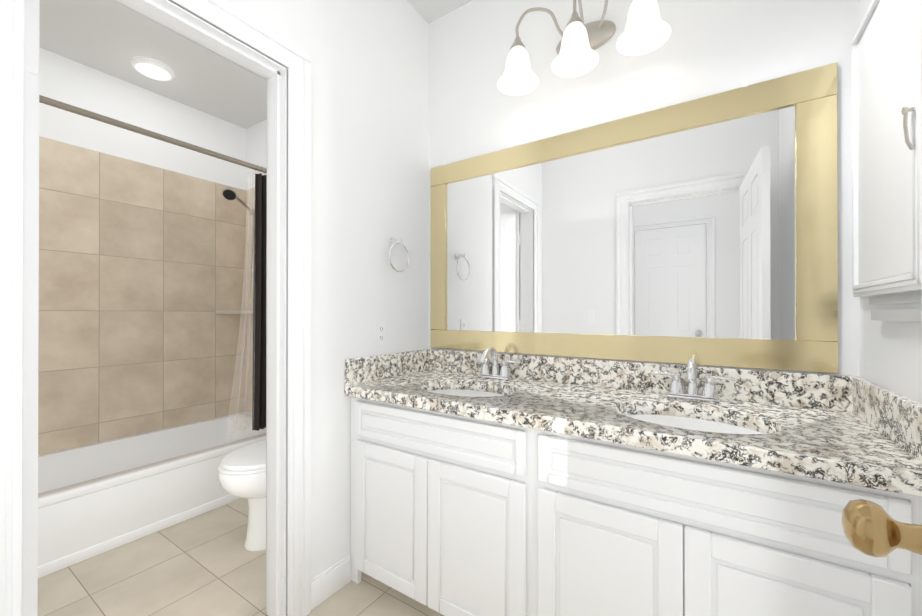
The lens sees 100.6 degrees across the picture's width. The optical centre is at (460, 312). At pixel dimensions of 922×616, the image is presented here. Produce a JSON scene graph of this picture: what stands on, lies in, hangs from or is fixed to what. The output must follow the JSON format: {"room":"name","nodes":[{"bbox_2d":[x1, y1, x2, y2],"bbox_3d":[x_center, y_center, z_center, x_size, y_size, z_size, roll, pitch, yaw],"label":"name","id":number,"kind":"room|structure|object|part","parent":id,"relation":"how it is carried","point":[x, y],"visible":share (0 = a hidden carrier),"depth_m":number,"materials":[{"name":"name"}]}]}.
{"room":"bathroom","nodes":[
{"label":"bathroom","id":0,"kind":"room"},
{"bbox_2d":[38,47,245,455],"bbox_3d":[-2.240,-0.218,2.516,0.100,2.740,1.575,0,0,33],"label":"wall","id":1,"kind":"structure","parent":0,"point":[70,82],"depth_m":2.54,"materials":[{"name":"white paint"}]},
{"bbox_2d":[38,136,245,454],"bbox_3d":[-2.197,-0.093,2.482,0.010,1.810,1.565,0,0,33],"label":"wall tile","id":2,"kind":"structure","parent":1,"relation":"attached to","point":[141,272],"depth_m":2.52,"materials":[{"name":"beige tile"}]},
{"bbox_2d":[216,310,252,313],"bbox_3d":[-1.732,0.000,2.977,0.224,0.026,0.224,0,0,33],"label":"corner shelf","id":3,"kind":"object","parent":1,"relation":"attached to","point":[230,311],"visible":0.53,"depth_m":2.97,"materials":[{"name":"beige ceramic"}]},
{"bbox_2d":[39,0,266,128],"bbox_3d":[-1.452,-1.549,2.003,1.785,0.079,1.575,0,0,33],"label":"ceiling","id":4,"kind":"structure","parent":0,"point":[113,38],"depth_m":2.25,"materials":[{"name":"white paint"}]},
{"bbox_2d":[130,57,174,80],"bbox_3d":[-1.899,-1.492,2.365,0.216,0.031,0.216,0,0,33],"label":"recessed light","id":5,"kind":"object","parent":4,"relation":"in","point":[152,69],"visible":1,"depth_m":2.33,"materials":[{"name":"white plastic"}]},
{"bbox_2d":[38,498,443,615],"bbox_3d":[-0.718,1.177,0.731,4.600,0.060,3.115,0,0,33],"label":"floor","id":6,"kind":"structure","parent":0,"point":[206,564],"depth_m":1.62,"materials":[{"name":"tile"}]},
{"bbox_2d":[38,413,265,577],"bbox_3d":[-1.872,0.981,2.265,0.764,0.340,1.561,0,0,33],"label":"bathtub","id":7,"kind":"object","parent":6,"relation":"on","point":[97,499],"visible":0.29,"depth_m":2.07,"materials":[{"name":"white ceramic"}]},
{"bbox_2d":[218,440,265,550],"bbox_3d":[-0.888,0.758,2.086,0.450,0.785,0.783,0,0,33],"label":"toilet","id":8,"kind":"object","parent":6,"relation":"on","point":[242,472],"visible":0.25,"depth_m":1.80,"materials":[{"name":"white ceramic"}]},
{"bbox_2d":[351,398,921,615],"bbox_3d":[0.370,0.751,1.403,1.676,0.795,0.563,0,0,33],"label":"bathroom vanity","id":9,"kind":"object","parent":6,"relation":"on","point":[485,482],"depth_m":1.07,"materials":[{"name":"white wood"}]},
{"bbox_2d":[344,370,921,501],"bbox_3d":[0.366,0.331,1.399,1.680,0.044,0.578,0,0,33],"label":"countertop","id":10,"kind":"structure","parent":9,"relation":"on","point":[837,447],"depth_m":1.08,"materials":[{"name":"stone"}]},
{"bbox_2d":[424,382,515,401],"bbox_3d":[0.019,0.437,1.574,0.499,0.192,0.372,0,0,33],"label":"sink","id":11,"kind":"object","parent":10,"relation":"in","point":[445,387],"depth_m":1.70,"materials":[{"name":"white ceramic"}]},
{"bbox_2d":[468,346,519,381],"bbox_3d":[0.130,0.232,1.745,0.257,0.153,0.155,0,0,33],"label":"faucet","id":12,"kind":"object","parent":10,"relation":"on","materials":[{"name":"silver metal"}]},
{"bbox_2d":[652,357,739,401],"bbox_3d":[0.791,0.231,1.312,0.257,0.153,0.155,0,0,33],"label":"faucet","id":13,"kind":"object","parent":10,"relation":"on","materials":[{"name":"silver metal"}]},
{"bbox_2d":[608,406,787,441],"bbox_3d":[0.679,0.436,1.141,0.499,0.192,0.372,0,0,33],"label":"sink","id":14,"kind":"object","parent":10,"relation":"in","point":[745,426],"depth_m":1.20,"materials":[{"name":"white ceramic"}]},
{"bbox_2d":[225,0,428,578],"bbox_3d":[-0.724,-0.221,1.378,0.115,2.740,1.815,0,0,33],"label":"wall","id":15,"kind":"structure","parent":0,"point":[370,135],"depth_m":1.67,"materials":[{"name":"white paint"}]},
{"bbox_2d":[24,0,39,615],"bbox_3d":[-1.338,0.126,1.125,0.634,2.020,0.183,0,0,33],"label":"door frame","id":16,"kind":"structure","parent":15,"relation":"in","point":[32,306],"depth_m":0.96,"materials":[{"name":"white wood"}]},
{"bbox_2d":[0,0,311,615],"bbox_3d":[-0.864,0.081,1.164,0.157,2.134,0.828,0,0,33],"label":"door frame","id":17,"kind":"structure","parent":15,"relation":"attached to","point":[282,66],"depth_m":1.40,"materials":[{"name":"white wood"}]},
{"bbox_2d":[311,554,350,587],"bbox_3d":[-0.501,1.094,1.835,0.017,0.112,0.800,0,0,33],"label":"baseboard","id":18,"kind":"structure","parent":15,"relation":"attached to","point":[347,559],"depth_m":1.55,"materials":[{"name":"white"}]},
{"bbox_2d":[375,321,385,345],"bbox_3d":[-0.376,0.100,1.794,0.008,0.115,0.070,0,0,33],"label":"electrical outlet plate","id":19,"kind":"object","parent":15,"relation":"attached to","point":[380,333],"visible":1,"depth_m":1.79,"materials":[{"name":"white plastic"}]},
{"bbox_2d":[345,350,427,385],"bbox_3d":[-0.333,0.255,1.847,0.020,0.109,0.555,0,0,33],"label":"backsplash","id":20,"kind":"structure","parent":15,"relation":"attached to","point":[364,369],"depth_m":1.79,"materials":[{"name":"stone"}]},
{"bbox_2d":[388,238,408,271],"bbox_3d":[-0.313,-0.275,1.845,0.058,0.171,0.144,0,0,33],"label":"towel ring","id":21,"kind":"object","parent":15,"relation":"attached to","point":[392,242],"visible":1,"depth_m":1.84,"materials":[{"name":"silver metal"}]},
{"bbox_2d":[406,0,472,22],"bbox_3d":[-0.718,-1.623,0.739,4.600,0.060,3.115,0,0,33],"label":"ceiling","id":22,"kind":"structure","parent":0,"point":[429,11],"depth_m":1.99,"materials":[{"name":"white paint"}]},
{"bbox_2d":[246,0,858,413],"bbox_3d":[-0.230,-0.219,2.209,3.800,2.740,0.115,0,0,33],"label":"wall","id":23,"kind":"structure","parent":0,"point":[712,46],"depth_m":1.56,"materials":[{"name":"white paint"}]},
{"bbox_2d":[245,188,254,412],"bbox_3d":[-1.448,-0.092,2.932,0.770,1.810,0.010,0,0,33],"label":"wall tile","id":24,"kind":"structure","parent":23,"relation":"attached to","point":[247,329],"depth_m":3.10,"materials":[{"name":"beige tile"}]},
{"bbox_2d":[221,187,254,303],"bbox_3d":[-1.565,-0.473,2.799,0.101,0.828,0.341,0,0,33],"label":"shower","id":25,"kind":"object","parent":24,"relation":"attached to","point":[229,194],"visible":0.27,"depth_m":2.72,"materials":[{"name":"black metal"}]},
{"bbox_2d":[497,0,670,95],"bbox_3d":[0.467,-1.144,1.542,0.670,0.320,0.238,0,0,33],"label":"sconce","id":26,"kind":"object","parent":23,"relation":"attached to","point":[647,29],"visible":1,"depth_m":1.53,"materials":[{"name":"white glass"}]},
{"bbox_2d":[430,62,837,373],"bbox_3d":[0.509,-0.299,1.641,1.606,0.986,0.020,0,0,33],"label":"mirror","id":27,"kind":"object","parent":23,"relation":"attached to","point":[703,231],"visible":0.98,"depth_m":1.47,"materials":[{"name":"gold glass"}]},
{"bbox_2d":[428,350,859,409],"bbox_3d":[0.519,0.254,1.633,1.680,0.109,0.020,0,0,33],"label":"backsplash","id":28,"kind":"structure","parent":23,"relation":"attached to","point":[822,391],"depth_m":1.47,"materials":[{"name":"stone"}]},
{"bbox_2d":[858,0,921,403],"bbox_3d":[0.812,-0.224,0.440,0.117,2.740,1.700,0,0,33],"label":"wall","id":29,"kind":"structure","parent":0,"point":[890,355],"depth_m":0.97,"materials":[{"name":"white paint"}]},
{"bbox_2d":[842,0,921,556],"bbox_3d":[0.384,0.123,0.159,0.200,2.020,0.770,0,0,33],"label":"entry door","id":30,"kind":"structure","parent":29,"relation":"in","point":[871,528],"depth_m":0.44,"materials":[{"name":"white"}]},
{"bbox_2d":[851,0,921,321],"bbox_3d":[1.056,-0.405,0.968,0.051,0.853,0.490,0,0,33],"label":"medicine cabinet","id":31,"kind":"object","parent":29,"relation":"attached to","point":[886,137],"visible":0.98,"depth_m":0.93,"materials":[{"name":"white wood"}]},
{"bbox_2d":[852,376,921,461],"bbox_3d":[1.055,0.252,0.936,0.020,0.109,0.555,0,0,33],"label":"backsplash","id":32,"kind":"structure","parent":29,"relation":"attached to","point":[898,417],"depth_m":0.92,"materials":[{"name":"stone"}]},
{"bbox_3d":[-2.302,-0.096,1.620,0.760,1.810,0.010,0,0,33],"label":"wall tile","id":33,"kind":"structure","parent":0,"visible":0},
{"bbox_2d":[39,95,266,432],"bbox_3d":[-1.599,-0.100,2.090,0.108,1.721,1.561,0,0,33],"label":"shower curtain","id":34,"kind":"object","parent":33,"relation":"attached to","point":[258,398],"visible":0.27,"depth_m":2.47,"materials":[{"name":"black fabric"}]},
{"bbox_3d":[-1.582,-0.934,2.082,0.052,0.052,1.561,0,0,33],"label":"rod","id":35,"kind":"part","parent":34,"relation":"part of","materials":[{"name":"silver metal"}]}
]}

